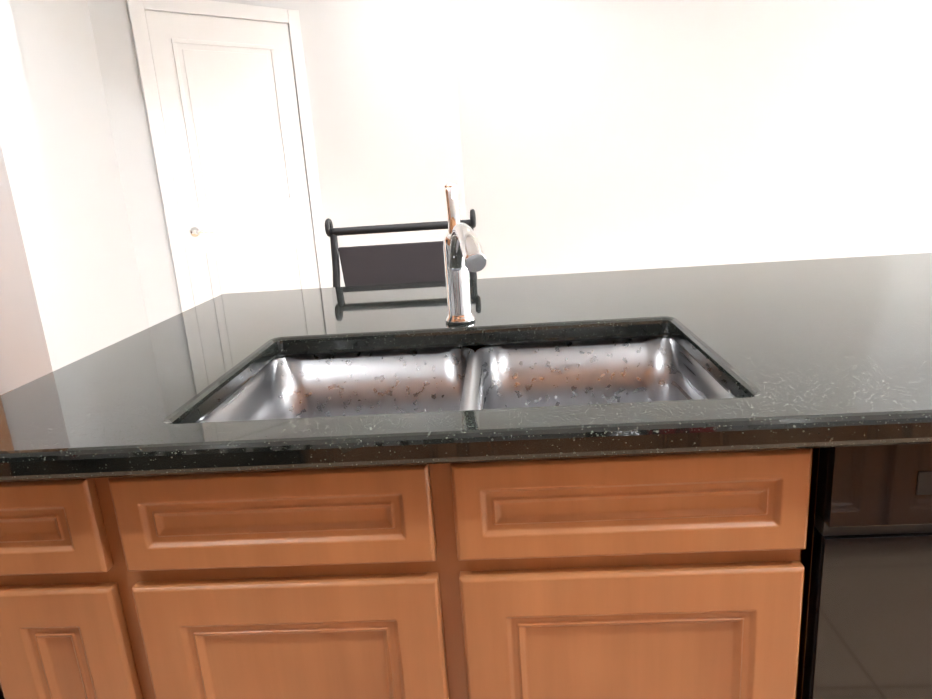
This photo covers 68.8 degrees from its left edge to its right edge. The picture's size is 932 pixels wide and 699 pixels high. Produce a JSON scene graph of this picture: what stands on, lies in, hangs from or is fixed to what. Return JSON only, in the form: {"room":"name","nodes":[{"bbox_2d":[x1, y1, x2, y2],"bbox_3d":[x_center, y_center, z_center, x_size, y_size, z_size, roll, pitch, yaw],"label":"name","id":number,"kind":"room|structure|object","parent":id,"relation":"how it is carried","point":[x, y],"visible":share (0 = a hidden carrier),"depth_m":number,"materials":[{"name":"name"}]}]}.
{"room":"kitchen","nodes":[
{"label":"kitchen","id":0,"kind":"room"},
{"bbox_2d":[0,0,85,394],"bbox_3d":[-2.127,-0.747,2.555,0.950,2.850,0.220,-3,15,3],"label":"wall","id":1,"kind":"structure","parent":0,"point":[40,334],"depth_m":2.58,"materials":[{"name":"grey paint"}]},
{"bbox_2d":[9,0,148,355],"bbox_3d":[-1.902,-0.900,3.081,0.150,2.850,0.895,-3,15,3],"label":"wall","id":2,"kind":"structure","parent":0,"point":[57,47],"depth_m":3.22,"materials":[{"name":"grey paint"}]},
{"bbox_2d":[87,0,469,326],"bbox_3d":[-0.973,-1.293,4.330,2.400,2.850,0.150,-17,19,-40],"label":"wall","id":3,"kind":"structure","parent":0,"point":[381,75],"depth_m":4.43,"materials":[{"name":"grey paint"}]},
{"bbox_2d":[127,0,330,312],"bbox_3d":[-1.284,-0.849,4.013,0.970,2.195,0.018,-17,19,-40],"label":"door","id":4,"kind":"structure","parent":3,"relation":"attached to","point":[223,109],"depth_m":3.90,"materials":[{"name":"white wood"}]},
{"bbox_2d":[189,226,219,237],"bbox_3d":[-1.486,-0.666,3.833,0.169,0.062,0.108,-3,15,3],"label":"lever","id":5,"kind":"object","parent":4,"relation":"attached to","point":[194,231],"visible":0.98,"depth_m":3.81,"materials":[{"name":"silver metal"}]},
{"bbox_2d":[452,0,931,278],"bbox_3d":[2.509,-1.696,4.960,5.303,2.850,0.150,-3,15,3],"label":"wall","id":6,"kind":"structure","parent":0,"point":[606,135],"depth_m":4.95,"materials":[{"name":"grey paint"}]},
{"bbox_3d":[0.527,0.572,2.590,9.200,0.060,7.700,-3,15,3],"label":"floor","id":7,"kind":"structure","parent":0,"visible":0},
{"bbox_2d":[325,209,476,286],"bbox_3d":[-0.190,0.141,2.145,0.491,1.093,0.492,-3,15,3],"label":"bar stool","id":8,"kind":"object","parent":7,"relation":"on","point":[393,263],"visible":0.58,"depth_m":2.24,"materials":[{"name":"black metal"}]},
{"bbox_2d":[0,346,807,698],"bbox_3d":[-0.103,0.481,1.251,1.157,0.880,0.615,-3,15,3],"label":"base cabinet","id":9,"kind":"object","parent":7,"relation":"on","point":[674,576],"depth_m":0.89,"materials":[{"name":"brown wood"}]},
{"bbox_2d":[792,448,819,698],"bbox_3d":[0.806,0.434,1.195,0.700,0.880,0.615,-3,15,3],"label":"base cabinet","id":10,"kind":"object","parent":7,"relation":"on","point":[810,467],"depth_m":0.87,"materials":[{"name":"brown wood"}]},
{"bbox_2d":[0,252,931,481],"bbox_3d":[1.041,-0.085,1.292,3.550,0.040,1.160,-3,15,3],"label":"countertop","id":11,"kind":"structure","parent":10,"relation":"on","point":[817,353],"depth_m":1.03,"materials":[{"name":"black stone"}]},
{"bbox_2d":[443,183,485,324],"bbox_3d":[-0.008,-0.157,1.218,0.097,0.273,0.345,-3,15,3],"label":"faucet","id":12,"kind":"object","parent":11,"relation":"on","point":[463,252],"visible":1,"depth_m":1.33,"materials":[{"name":"silver metal"}]},
{"bbox_2d":[200,337,732,422],"bbox_3d":[0.005,0.152,1.133,0.808,0.200,0.503,-3,15,3],"label":"undermount sink","id":13,"kind":"object","parent":11,"relation":"in","point":[624,370],"visible":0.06,"depth_m":1.35,"materials":[{"name":"grey metal"}]},
{"bbox_2d":[802,443,931,698],"bbox_3d":[0.805,0.440,1.182,0.660,0.875,0.600,-3,15,3],"label":"dishwasher","id":14,"kind":"object","parent":7,"relation":"on","point":[869,629],"visible":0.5,"depth_m":0.85,"materials":[{"name":"black plastic"}]}
]}

